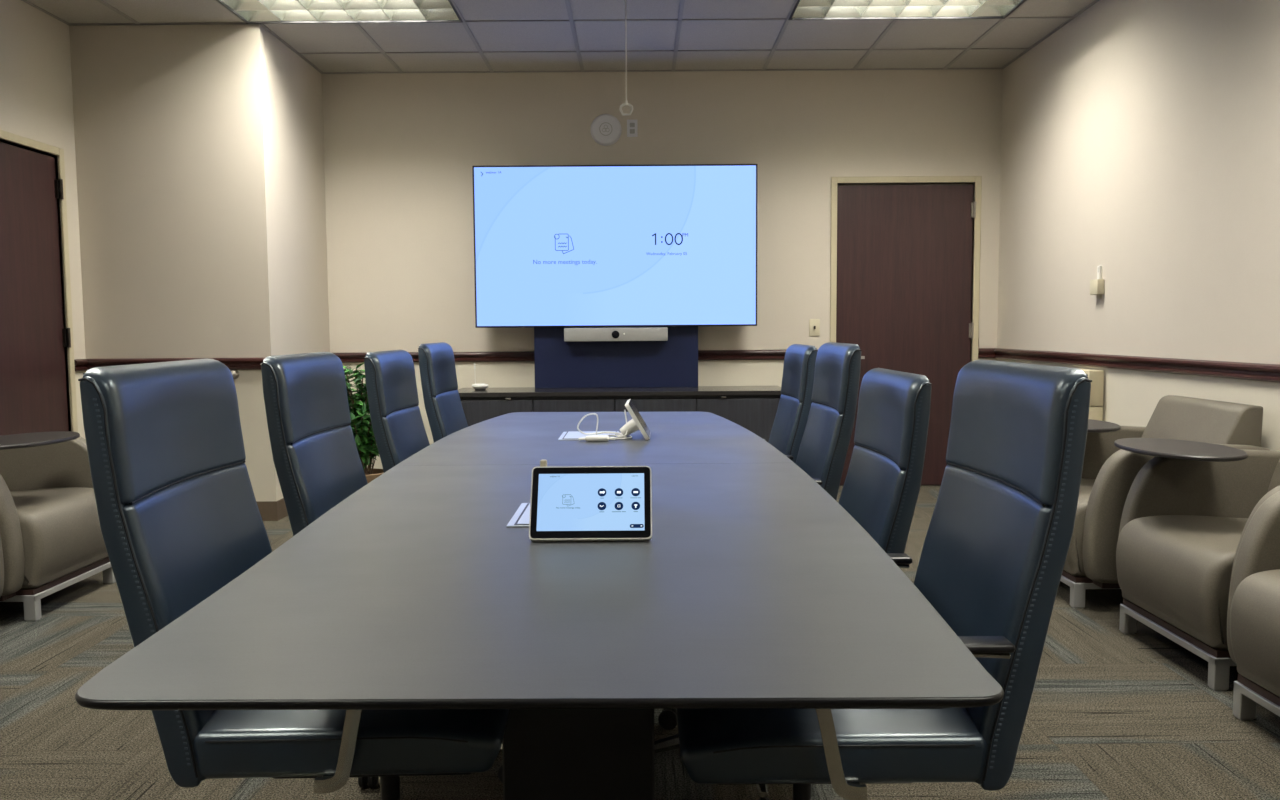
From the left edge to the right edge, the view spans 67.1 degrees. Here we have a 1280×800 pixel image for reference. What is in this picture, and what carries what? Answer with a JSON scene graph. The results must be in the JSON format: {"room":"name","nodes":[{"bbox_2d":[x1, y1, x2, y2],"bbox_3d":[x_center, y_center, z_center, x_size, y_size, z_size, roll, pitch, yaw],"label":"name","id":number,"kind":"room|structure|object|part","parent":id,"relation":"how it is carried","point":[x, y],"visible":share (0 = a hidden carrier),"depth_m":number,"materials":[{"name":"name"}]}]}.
{"room":"conference room","nodes":[
{"label":"conference room","id":0,"kind":"room"},
{"bbox_2d":[0,0,85,438],"bbox_3d":[-3.274,-0.576,2.205,0.120,3.093,9.087,0,4,0],"label":"wall","id":1,"kind":"structure","parent":0,"point":[36,97],"depth_m":5.24,"materials":[{"name":"beige paint"}]},
{"bbox_2d":[0,130,77,434],"bbox_3d":[-3.239,-0.296,4.938,0.146,2.127,1.039,0,4,0],"label":"door","id":2,"kind":"structure","parent":1,"relation":"in","point":[34,342],"depth_m":5.14,"materials":[{"name":"brown wood"}]},
{"bbox_2d":[74,359,87,371],"bbox_3d":[-3.197,-0.200,5.532,0.028,0.069,0.133,0,4,0],"label":"trim","id":3,"kind":"structure","parent":1,"relation":"attached to","point":[80,364],"depth_m":5.52,"materials":[{"name":"brown wood"}]},
{"bbox_2d":[87,358,264,370],"bbox_3d":[-2.661,-0.207,5.585,1.101,0.069,0.028,0,4,0],"label":"trim","id":4,"kind":"structure","parent":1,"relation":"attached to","point":[231,363],"depth_m":5.58,"materials":[{"name":"brown wood"}]},
{"bbox_2d":[69,24,329,500],"bbox_3d":[-2.679,-0.871,6.084,1.075,3.093,1.067,0,4,0],"label":"wall column","id":5,"kind":"structure","parent":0,"point":[199,149],"depth_m":5.55,"materials":[{"name":"beige paint"}]},
{"bbox_2d":[231,370,238,378],"bbox_3d":[-2.353,-0.149,5.585,0.060,0.060,0.038,0,4,0],"label":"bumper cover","id":6,"kind":"object","parent":5,"relation":"attached to","point":[235,373],"visible":0.65,"depth_m":5.58,"materials":[{"name":"metal"}]},
{"bbox_2d":[256,498,287,520],"bbox_3d":[-2.664,0.615,6.191,1.083,0.115,1.075,0,4,0],"label":"baseboard","id":7,"kind":"structure","parent":5,"relation":"attached to","point":[269,510],"depth_m":5.66,"materials":[{"name":"beige plastic"}]},
{"bbox_2d":[21,0,1099,73],"bbox_3d":[-0.386,-1.891,2.048,5.674,0.026,8.967,0,4,0],"label":"ceiling","id":8,"kind":"structure","parent":0,"point":[493,36],"depth_m":5.73,"materials":[{"name":"tile"}]},
{"bbox_2d":[216,0,462,23],"bbox_3d":[-1.606,-2.174,5.130,1.220,0.150,0.610,0,4,0],"label":"ceiling light","id":9,"kind":"object","parent":8,"relation":"attached to","point":[248,11],"visible":0.92,"depth_m":5.38,"materials":[{"name":"white plastic"}]},
{"bbox_2d":[619,0,632,114],"bbox_3d":[-0.063,-1.662,4.288,0.053,0.782,0.040,3,5,35],"label":"hanging cord","id":10,"kind":"object","parent":8,"relation":"hanging from","point":[626,102],"visible":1,"depth_m":4.30,"materials":[{"name":"white plastic"}]},
{"bbox_3d":[-0.063,-1.693,4.285,0.006,0.719,0.005,0,4,0],"label":"cord","id":11,"kind":"part","parent":10,"relation":"part of","materials":[{"name":"white plastic"}]},
{"bbox_2d":[788,0,1026,19],"bbox_3d":[1.444,-2.194,5.130,1.220,0.150,0.610,0,4,0],"label":"ceiling light","id":12,"kind":"object","parent":8,"relation":"attached to","point":[803,9],"visible":0.92,"depth_m":5.41,"materials":[{"name":"white plastic"}]},
{"bbox_2d":[0,485,1279,799],"bbox_3d":[-0.366,1.001,2.264,6.074,0.100,9.367,0,4,0],"label":"floor","id":13,"kind":"structure","parent":0,"point":[1112,714],"depth_m":2.67,"materials":[{"name":"carpet"}]},
{"bbox_2d":[0,537,3,596],"bbox_3d":[-2.674,0.497,3.195,0.746,0.798,0.756,0,4,0],"label":"lounge chair","id":14,"kind":"object","parent":13,"relation":"on","point":[1,550],"visible":1,"depth_m":3.56,"materials":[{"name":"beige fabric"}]},
{"bbox_2d":[0,431,115,620],"bbox_3d":[-2.674,0.438,3.982,0.746,0.798,0.768,0,4,0],"label":"lounge chair","id":15,"kind":"object","parent":13,"relation":"on","point":[52,541],"visible":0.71,"depth_m":3.93,"materials":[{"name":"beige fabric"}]},
{"bbox_3d":[-2.698,0.480,3.652,0.696,0.559,0.080,0,4,0],"label":"arm","id":16,"kind":"part","parent":15,"relation":"part of","materials":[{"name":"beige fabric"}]},
{"bbox_3d":[-2.353,0.803,3.740,0.046,0.102,0.036,0,4,0],"label":"leg","id":17,"kind":"part","parent":15,"relation":"part of","materials":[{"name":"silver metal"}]},
{"bbox_3d":[-2.698,0.430,4.326,0.696,0.559,0.080,0,4,0],"label":"arm","id":18,"kind":"part","parent":15,"relation":"part of","materials":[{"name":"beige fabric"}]},
{"bbox_3d":[-2.680,0.746,4.011,0.700,0.023,0.584,0,4,0],"label":"frame","id":19,"kind":"part","parent":15,"relation":"part of","materials":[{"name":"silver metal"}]},
{"bbox_3d":[-2.599,0.564,3.997,0.597,0.322,0.584,0,4,0],"label":"seat","id":20,"kind":"part","parent":15,"relation":"part of","materials":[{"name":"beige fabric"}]},
{"bbox_3d":[-2.353,0.762,4.287,0.046,0.102,0.036,0,4,0],"label":"leg","id":21,"kind":"part","parent":15,"relation":"part of","materials":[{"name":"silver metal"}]},
{"bbox_2d":[78,359,508,799],"bbox_3d":[-0.501,0.458,1.765,0.697,1.060,0.623,-1,4,-2],"label":"chair","id":22,"kind":"object","parent":13,"relation":"on","point":[180,519],"visible":0.69,"depth_m":1.52,"materials":[{"name":"blue leather"}]},
{"bbox_3d":[-0.774,0.264,1.725,0.153,0.648,0.498,-1,4,-2],"label":"backrest","id":23,"kind":"part","parent":22,"relation":"part of","materials":[{"name":"blue leather"}]},
{"bbox_2d":[83,359,245,503],"bbox_3d":[-0.817,0.038,1.707,0.060,0.209,0.492,-1,4,-2],"label":"cushion","id":24,"kind":"object","parent":22,"relation":"on","point":[155,431],"depth_m":1.62,"materials":[{"name":"blue leather"}]},
{"bbox_2d":[123,463,271,780],"bbox_3d":[-0.757,0.361,1.733,0.141,0.437,0.492,-1,4,-2],"label":"cushion","id":25,"kind":"object","parent":22,"relation":"on","point":[187,535],"depth_m":1.59,"materials":[{"name":"blue leather"}]},
{"bbox_3d":[-0.558,0.484,1.530,0.310,0.235,0.137,-1,4,-2],"label":"arm","id":26,"kind":"part","parent":22,"relation":"part of","materials":[{"name":"metal"}]},
{"bbox_3d":[-0.469,0.532,1.756,0.482,0.092,0.496,-1,4,-2],"label":"seat","id":27,"kind":"part","parent":22,"relation":"part of","materials":[{"name":"blue leather"}]},
{"bbox_2d":[343,363,383,482],"bbox_3d":[-1.704,0.222,5.981,0.504,0.916,0.476,-3,5,-29],"label":"potted plant","id":28,"kind":"object","parent":13,"relation":"on","point":[361,425],"visible":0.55,"depth_m":5.90,"materials":[{"name":"green plant"}]},
{"bbox_2d":[365,468,383,482],"bbox_3d":[-1.716,0.562,6.008,0.300,0.235,0.300,0,4,0],"label":"basket","id":29,"kind":"object","parent":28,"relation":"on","point":[371,474],"depth_m":5.96,"materials":[{"name":"brown wicker"}]},
{"bbox_2d":[261,352,502,787],"bbox_3d":[-0.544,0.400,2.582,0.697,1.053,0.623,0,4,0],"label":"chair","id":30,"kind":"object","parent":13,"relation":"on","point":[318,465],"visible":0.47,"depth_m":2.45,"materials":[{"name":"leather"}]},
{"bbox_3d":[-0.818,0.209,2.552,0.153,0.648,0.498,0,4,0],"label":"backrest","id":31,"kind":"part","parent":30,"relation":"part of","materials":[{"name":"blue leather"}]},
{"bbox_2d":[263,352,350,443],"bbox_3d":[-0.860,-0.017,2.535,0.060,0.209,0.492,0,4,0],"label":"cushion","id":32,"kind":"object","parent":30,"relation":"on","point":[305,394],"depth_m":2.46,"materials":[{"name":"blue leather"}]},
{"bbox_2d":[287,425,367,523],"bbox_3d":[-0.801,0.306,2.560,0.141,0.437,0.492,0,4,0],"label":"cushion","id":33,"kind":"object","parent":30,"relation":"on","point":[324,465],"depth_m":2.50,"materials":[{"name":"blue leather"}]},
{"bbox_2d":[364,350,429,472],"bbox_3d":[-0.545,0.343,3.435,0.697,1.040,0.623,0,4,0],"label":"chair","id":34,"kind":"object","parent":13,"relation":"on","point":[398,428],"visible":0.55,"depth_m":3.30,"materials":[{"name":"leather"}]},
{"bbox_3d":[-0.818,0.159,3.406,0.153,0.648,0.498,0,4,0],"label":"backrest","id":35,"kind":"part","parent":34,"relation":"part of","materials":[{"name":"blue leather"}]},
{"bbox_2d":[366,350,418,416],"bbox_3d":[-0.861,-0.068,3.389,0.060,0.209,0.492,0,4,0],"label":"cushion","id":36,"kind":"object","parent":34,"relation":"on","point":[391,386],"depth_m":3.32,"materials":[{"name":"blue leather"}]},
{"bbox_2d":[382,406,429,464],"bbox_3d":[-0.801,0.256,3.413,0.141,0.437,0.492,0,4,0],"label":"cushion","id":37,"kind":"object","parent":34,"relation":"on","point":[404,435],"depth_m":3.37,"materials":[{"name":"blue leather"}]},
{"bbox_2d":[418,342,467,441],"bbox_3d":[-0.528,0.283,4.128,0.697,1.056,0.623,0,4,0],"label":"chair","id":38,"kind":"object","parent":13,"relation":"on","point":[442,402],"visible":0.38,"depth_m":3.99,"materials":[{"name":"leather"}]},
{"bbox_3d":[-0.801,0.090,4.098,0.153,0.648,0.498,0,4,0],"label":"backrest","id":39,"kind":"part","parent":38,"relation":"part of","materials":[{"name":"blue leather"}]},
{"bbox_2d":[419,342,457,395],"bbox_3d":[-0.844,-0.136,4.081,0.060,0.209,0.492,0,4,0],"label":"cushion","id":40,"kind":"object","parent":38,"relation":"on","point":[438,376],"depth_m":4.01,"materials":[{"name":"blue leather"}]},
{"bbox_2d":[433,390,467,436],"bbox_3d":[-0.785,0.188,4.105,0.141,0.437,0.492,0,4,0],"label":"cushion","id":41,"kind":"object","parent":38,"relation":"on","point":[449,417],"depth_m":4.08,"materials":[{"name":"blue leather"}]},
{"bbox_2d":[75,412,1003,799],"bbox_3d":[-0.125,0.546,2.688,1.112,0.740,3.380,0,4,0],"label":"conference table","id":42,"kind":"object","parent":13,"relation":"on","point":[752,587],"visible":0.97,"depth_m":1.35,"materials":[{"name":"grey laminate"}]},
{"bbox_2d":[506,503,529,526],"bbox_3d":[-0.153,0.229,1.948,0.200,0.004,0.240,0,4,0],"label":"paper","id":43,"kind":"object","parent":42,"relation":"on","point":[521,518],"visible":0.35,"depth_m":1.90,"materials":[{"name":"paper"}]},
{"bbox_3d":[-0.149,0.227,1.947,0.171,0.001,0.220,0,4,0],"label":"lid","id":44,"kind":"part","parent":43,"relation":"part of","materials":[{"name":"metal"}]},
{"bbox_2d":[558,431,618,439],"bbox_3d":[-0.176,0.123,3.364,0.200,0.004,0.240,0,4,0],"label":"paper","id":45,"kind":"object","parent":42,"relation":"on","point":[571,435],"visible":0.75,"depth_m":3.36,"materials":[{"name":"paper"}]},
{"bbox_2d":[529,460,651,541],"bbox_3d":[-0.087,0.178,1.742,0.216,0.137,0.112,0,4,0],"label":"controller","id":46,"kind":"object","parent":42,"relation":"on","point":[568,503],"visible":1,"depth_m":1.72,"materials":[{"name":"white plastic"}]},
{"bbox_2d":[578,435,614,440],"bbox_3d":[-0.143,0.127,3.203,0.122,0.017,0.036,0,4,0],"label":"cable dongle","id":47,"kind":"object","parent":42,"relation":"on","point":[602,437],"visible":1,"depth_m":3.19,"materials":[{"name":"white plastic"}]},
{"bbox_2d":[577,413,631,439],"bbox_3d":[-0.093,0.085,3.314,0.201,0.083,0.154,4,6,43],"label":"cable","id":48,"kind":"object","parent":42,"relation":"on","point":[596,433],"visible":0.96,"depth_m":3.31,"materials":[{"name":"white plastic"}]},
{"bbox_2d":[604,410,627,437],"bbox_3d":[-0.091,0.079,3.333,0.098,0.090,0.170,0,4,0],"label":"cable","id":49,"kind":"object","parent":42,"relation":"on","point":[622,435],"visible":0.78,"depth_m":3.33,"materials":[{"name":"white plastic"}]},
{"bbox_2d":[617,399,650,439],"bbox_3d":[-0.021,0.066,3.316,0.112,0.126,0.216,0,4,1],"label":"controller","id":50,"kind":"object","parent":42,"relation":"on","point":[637,423],"visible":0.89,"depth_m":3.30,"materials":[{"name":"white plastic"}]},
{"bbox_2d":[458,386,780,441],"bbox_3d":[-0.134,0.282,6.418,2.172,0.710,0.521,0,4,0],"label":"credenza","id":51,"kind":"object","parent":13,"relation":"on","point":[753,408],"visible":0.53,"depth_m":6.15,"materials":[{"name":"grey wood"}]},
{"bbox_2d":[472,363,488,389],"bbox_3d":[-1.061,-0.157,6.406,0.112,0.180,0.112,0,4,0],"label":"microphone","id":52,"kind":"object","parent":51,"relation":"on","point":[481,386],"visible":1,"depth_m":6.38,"materials":[{"name":"white plastic"}]},
{"bbox_3d":[-0.940,0.304,6.178,0.512,0.603,0.020,0,4,0],"label":"door","id":53,"kind":"part","parent":51,"relation":"part of","materials":[{"name":"grey wood"}]},
{"bbox_3d":[-0.419,0.300,6.178,0.512,0.603,0.020,0,4,0],"label":"door","id":54,"kind":"part","parent":51,"relation":"part of","materials":[{"name":"grey wood"}]},
{"bbox_2d":[534,326,697,387],"bbox_3d":[-0.163,-0.704,6.531,1.107,1.240,0.070,0,4,0],"label":"stand","id":55,"kind":"object","parent":51,"relation":"on","point":[673,362],"visible":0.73,"depth_m":6.53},
{"bbox_2d":[472,164,757,327],"bbox_3d":[-0.162,-1.023,6.445,1.885,1.068,0.051,0,4,0],"label":"television","id":56,"kind":"object","parent":55,"relation":"attached to","point":[660,245],"visible":1,"depth_m":6.42,"materials":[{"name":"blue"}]},
{"bbox_2d":[564,327,667,340],"bbox_3d":[-0.161,-0.439,6.472,0.690,0.089,0.087,0,4,0],"label":"bar","id":57,"kind":"object","parent":55,"relation":"attached to","point":[658,333],"visible":1,"depth_m":6.44,"materials":[{"name":"grey metal"}]},
{"bbox_3d":[0.101,0.297,6.178,0.512,0.603,0.020,0,4,0],"label":"door","id":58,"kind":"part","parent":51,"relation":"part of","materials":[{"name":"grey wood"}]},
{"bbox_3d":[0.647,0.293,6.178,0.562,0.603,0.020,0,4,0],"label":"door","id":59,"kind":"part","parent":51,"relation":"part of","materials":[{"name":"grey wood"}]},
{"bbox_2d":[764,344,816,462],"bbox_3d":[0.312,0.304,3.848,0.697,1.043,0.623,0,4,0],"label":"chair","id":60,"kind":"object","parent":13,"relation":"on","point":[795,401],"visible":0.3,"depth_m":3.75,"materials":[{"name":"leather"}]},
{"bbox_2d":[768,394,801,454],"bbox_3d":[0.568,0.210,3.857,0.141,0.437,0.492,0,4,0],"label":"cushion","id":61,"kind":"object","parent":60,"relation":"on","point":[786,432],"depth_m":3.83,"materials":[{"name":"blue leather"}]},
{"bbox_2d":[781,344,815,401],"bbox_3d":[0.622,-0.114,3.833,0.060,0.209,0.492,0,4,0],"label":"cushion","id":62,"kind":"object","parent":60,"relation":"on","point":[799,360],"depth_m":3.75,"materials":[{"name":"blue leather"}]},
{"bbox_3d":[0.583,0.113,3.849,0.153,0.648,0.498,0,4,0],"label":"backrest","id":63,"kind":"part","parent":60,"relation":"part of","materials":[{"name":"blue leather"}]},
{"bbox_2d":[654,368,931,799],"bbox_3d":[0.303,0.432,2.414,0.697,1.003,0.623,0,4,0],"label":"chair","id":64,"kind":"object","parent":13,"relation":"on","point":[882,484],"visible":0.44,"depth_m":2.32,"materials":[{"name":"leather"}]},
{"bbox_3d":[0.102,0.842,2.401,0.285,0.046,0.040,-2,5,-20],"label":"leg","id":65,"kind":"part","parent":64,"relation":"part of","materials":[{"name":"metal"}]},
{"bbox_3d":[0.266,0.850,2.288,0.041,0.046,0.286,0,4,0],"label":"leg","id":66,"kind":"part","parent":64,"relation":"part of","materials":[{"name":"metal"}]},
{"bbox_2d":[838,445,905,550],"bbox_3d":[0.558,0.358,2.424,0.141,0.437,0.492,0,4,0],"label":"cushion","id":67,"kind":"object","parent":64,"relation":"on","point":[873,493],"depth_m":2.36,"materials":[{"name":"blue leather"}]},
{"bbox_2d":[854,368,928,468],"bbox_3d":[0.613,0.033,2.400,0.060,0.209,0.492,0,4,0],"label":"cushion","id":68,"kind":"object","parent":64,"relation":"on","point":[892,421],"depth_m":2.31,"materials":[{"name":"blue leather"}]},
{"bbox_3d":[0.574,0.260,2.417,0.153,0.648,0.498,0,4,0],"label":"backrest","id":69,"kind":"part","parent":64,"relation":"part of","materials":[{"name":"blue leather"}]},
{"bbox_2d":[785,342,860,499],"bbox_3d":[0.325,0.345,3.189,0.697,1.060,0.623,0,4,0],"label":"chair","id":70,"kind":"object","parent":13,"relation":"on","point":[825,441],"visible":0.41,"depth_m":3.06,"materials":[{"name":"leather"}]},
{"bbox_2d":[795,402,842,488],"bbox_3d":[0.580,0.242,3.197,0.141,0.437,0.492,0,4,0],"label":"cushion","id":71,"kind":"object","parent":70,"relation":"on","point":[820,453],"depth_m":3.14,"materials":[{"name":"blue leather"}]},
{"bbox_2d":[811,342,859,412],"bbox_3d":[0.635,-0.082,3.173,0.060,0.209,0.492,0,4,0],"label":"cushion","id":72,"kind":"object","parent":70,"relation":"on","point":[837,365],"depth_m":3.08,"materials":[{"name":"blue leather"}]},
{"bbox_3d":[0.595,0.145,3.190,0.153,0.648,0.498,0,4,0],"label":"backrest","id":73,"kind":"part","parent":70,"relation":"part of","materials":[{"name":"blue leather"}]},
{"bbox_2d":[677,359,1091,799],"bbox_3d":[0.335,0.461,1.724,0.697,1.048,0.623,0,4,0],"label":"chair","id":74,"kind":"object","parent":13,"relation":"on","point":[997,541],"visible":0.75,"depth_m":1.51,"materials":[{"name":"leather"}]},
{"bbox_3d":[0.305,0.540,1.745,0.482,0.092,0.496,0,4,0],"label":"seat","id":75,"kind":"part","parent":74,"relation":"part of","materials":[{"name":"blue leather"}]},
{"bbox_3d":[0.400,0.457,1.958,0.310,0.235,0.137,0,4,0],"label":"arm","id":76,"kind":"part","parent":74,"relation":"part of","materials":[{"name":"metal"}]},
{"bbox_3d":[0.401,0.490,1.523,0.310,0.235,0.137,0,4,0],"label":"arm","id":77,"kind":"part","parent":74,"relation":"part of","materials":[{"name":"metal"}]},
{"bbox_2d":[914,464,1051,784],"bbox_3d":[0.591,0.364,1.732,0.141,0.437,0.492,0,4,0],"label":"cushion","id":78,"kind":"object","parent":74,"relation":"on","point":[985,564],"depth_m":1.58,"materials":[{"name":"blue leather"}]},
{"bbox_2d":[946,359,1087,505],"bbox_3d":[0.645,0.040,1.708,0.060,0.209,0.492,0,4,0],"label":"cushion","id":79,"kind":"object","parent":74,"relation":"on","point":[1019,430],"depth_m":1.61,"materials":[{"name":"blue leather"}]},
{"bbox_3d":[0.606,0.267,1.725,0.153,0.648,0.498,0,4,0],"label":"backrest","id":80,"kind":"part","parent":74,"relation":"part of","materials":[{"name":"blue leather"}]},
{"bbox_2d":[1060,395,1269,608],"bbox_3d":[2.045,0.397,4.108,0.746,0.798,0.848,0,4,0],"label":"lounge chair","id":81,"kind":"object","parent":13,"relation":"on","point":[1109,471],"visible":0.41,"depth_m":3.78,"materials":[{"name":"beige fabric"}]},
{"bbox_3d":[1.728,0.769,3.815,0.046,0.102,0.036,0,4,0],"label":"leg","id":82,"kind":"part","parent":81,"relation":"part of","materials":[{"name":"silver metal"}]},
{"bbox_3d":[1.971,0.528,4.072,0.597,0.322,0.584,0,4,0],"label":"seat","id":83,"kind":"part","parent":81,"relation":"part of","materials":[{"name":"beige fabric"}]},
{"bbox_3d":[2.055,0.708,4.085,0.700,0.023,0.584,0,4,0],"label":"frame","id":84,"kind":"part","parent":81,"relation":"part of","materials":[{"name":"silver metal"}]},
{"bbox_3d":[2.069,0.392,4.401,0.696,0.559,0.080,0,4,0],"label":"arm","id":85,"kind":"part","parent":81,"relation":"part of","materials":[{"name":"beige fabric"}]},
{"bbox_3d":[2.069,0.443,3.727,0.696,0.559,0.080,0,4,0],"label":"arm","id":86,"kind":"part","parent":81,"relation":"part of","materials":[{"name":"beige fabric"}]},
{"bbox_3d":[2.309,0.248,4.051,0.215,0.498,0.600,0,4,0],"label":"backrest","id":87,"kind":"part","parent":81,"relation":"part of","materials":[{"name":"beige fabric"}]},
{"bbox_2d":[1114,438,1279,690],"bbox_3d":[2.081,0.461,3.246,0.755,0.798,0.848,0,4,0],"label":"lounge chair","id":88,"kind":"object","parent":13,"relation":"on","point":[1187,513],"visible":0.8,"depth_m":3.32,"materials":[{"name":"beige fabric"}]},
{"bbox_3d":[1.768,0.793,3.499,0.046,0.102,0.036,0,4,0],"label":"leg","id":89,"kind":"part","parent":88,"relation":"part of","materials":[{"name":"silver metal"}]},
{"bbox_3d":[2.095,0.773,3.223,0.700,0.023,0.584,0,4,0],"label":"frame","id":90,"kind":"part","parent":88,"relation":"part of","materials":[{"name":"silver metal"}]},
{"bbox_3d":[2.011,0.592,3.209,0.597,0.322,0.584,0,4,0],"label":"seat","id":91,"kind":"part","parent":88,"relation":"part of","materials":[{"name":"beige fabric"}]},
{"bbox_3d":[2.109,0.456,3.538,0.696,0.559,0.080,0,4,0],"label":"arm","id":92,"kind":"part","parent":88,"relation":"part of","materials":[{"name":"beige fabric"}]},
{"bbox_3d":[1.769,0.834,2.953,0.046,0.102,0.036,0,4,0],"label":"leg","id":93,"kind":"part","parent":88,"relation":"part of","materials":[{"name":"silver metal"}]},
{"bbox_3d":[2.109,0.507,2.864,0.696,0.559,0.080,0,4,0],"label":"arm","id":94,"kind":"part","parent":88,"relation":"part of","materials":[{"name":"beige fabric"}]},
{"bbox_3d":[2.350,0.313,3.188,0.215,0.498,0.600,0,4,0],"label":"backrest","id":95,"kind":"part","parent":88,"relation":"part of","materials":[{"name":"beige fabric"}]},
{"bbox_2d":[1227,491,1279,719],"bbox_3d":[2.029,0.522,2.435,0.746,0.798,0.756,0,4,0],"label":"lounge chair","id":96,"kind":"object","parent":13,"relation":"on","point":[1253,613],"visible":1,"depth_m":2.68,"materials":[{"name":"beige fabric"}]},
{"bbox_3d":[1.712,0.851,2.734,0.046,0.102,0.036,0,4,0],"label":"leg","id":97,"kind":"part","parent":96,"relation":"part of","materials":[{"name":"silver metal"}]},
{"bbox_3d":[1.955,0.650,2.444,0.597,0.322,0.584,0,4,0],"label":"seat","id":98,"kind":"part","parent":96,"relation":"part of","materials":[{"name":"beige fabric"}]},
{"bbox_3d":[2.039,0.830,2.458,0.700,0.023,0.584,0,4,0],"label":"frame","id":99,"kind":"part","parent":96,"relation":"part of","materials":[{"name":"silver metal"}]},
{"bbox_2d":[321,69,1002,468],"bbox_3d":[-0.319,-0.931,6.676,5.794,3.093,0.120,0,4,0],"label":"wall","id":100,"kind":"structure","parent":0,"point":[401,150],"depth_m":6.56,"materials":[{"name":"beige paint"}]},
{"bbox_2d":[333,349,817,362],"bbox_3d":[-0.415,-0.302,6.649,3.445,0.069,0.028,0,4,0],"label":"trim","id":101,"kind":"structure","parent":100,"relation":"attached to","point":[508,356],"depth_m":6.64,"materials":[{"name":"brown wood"}]},
{"bbox_2d":[590,114,621,145],"bbox_3d":[-0.230,-1.829,6.530,0.212,0.212,0.036,0,4,0],"label":"wall speaker","id":102,"kind":"object","parent":100,"relation":"attached to","point":[605,129],"visible":1,"depth_m":6.52,"materials":[{"name":"grey plastic"}]},
{"bbox_2d":[627,120,637,136],"bbox_3d":[-0.052,-1.841,6.543,0.072,0.116,0.009,0,4,0],"label":"wall outlet","id":103,"kind":"object","parent":100,"relation":"attached to","point":[632,125],"visible":1,"depth_m":6.54,"materials":[{"name":"grey plastic"}]},
{"bbox_2d":[809,319,819,335],"bbox_3d":[1.201,-0.498,6.640,0.074,0.116,0.018,0,4,0],"label":"light switch","id":104,"kind":"object","parent":100,"relation":"attached to","point":[814,324],"visible":1,"depth_m":6.64,"materials":[{"name":"beige plastic"}]},
{"bbox_2d":[830,176,981,485],"bbox_3d":[1.818,-0.461,6.679,1.022,2.127,0.146,0,4,0],"label":"door","id":105,"kind":"structure","parent":100,"relation":"in","point":[901,257],"depth_m":6.63,"materials":[{"name":"brown wood"}]},
{"bbox_3d":[1.818,-0.463,6.695,1.022,2.127,0.114,0,4,0],"label":"frame","id":106,"kind":"part","parent":105,"relation":"part of","materials":[{"name":"beige paint"}]},
{"bbox_2d":[978,348,995,357],"bbox_3d":[2.396,-0.322,6.649,0.132,0.069,0.028,0,4,0],"label":"trim","id":107,"kind":"structure","parent":100,"relation":"attached to","point":[982,352],"depth_m":6.65,"materials":[{"name":"brown wood"}]},
{"bbox_2d":[997,0,1279,450],"bbox_3d":[2.520,-0.611,2.145,0.120,3.093,8.967,0,4,0],"label":"wall","id":108,"kind":"structure","parent":0,"point":[1140,139],"depth_m":4.67,"materials":[{"name":"beige paint"}]},
{"bbox_2d":[1078,368,1103,420],"bbox_3d":[2.416,0.265,5.336,0.079,0.872,0.400,0,4,0],"label":"base cabinet","id":109,"kind":"object","parent":108,"relation":"attached to","point":[1097,376],"visible":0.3,"depth_m":5.11,"materials":[{"name":"beige paint"}]},
{"bbox_2d":[1090,266,1103,298],"bbox_3d":[2.441,-0.628,5.159,0.038,0.175,0.090,0,4,0],"label":"thermostat","id":110,"kind":"object","parent":108,"relation":"attached to","point":[1096,286],"visible":1,"depth_m":5.14,"materials":[{"name":"beige plastic"}]},
{"bbox_3d":[2.450,-0.679,5.155,0.018,0.073,0.028,0,4,0],"label":"stem","id":111,"kind":"part","parent":110,"relation":"part of","materials":[{"name":"white plastic"}]},
{"bbox_2d":[994,348,1279,382],"bbox_3d":[2.450,0.012,2.192,0.028,0.069,8.967,0,4,0],"label":"trim","id":112,"kind":"structure","parent":108,"relation":"attached to","point":[1222,369],"depth_m":4.56,"materials":[{"name":"brown wood"}]}
]}

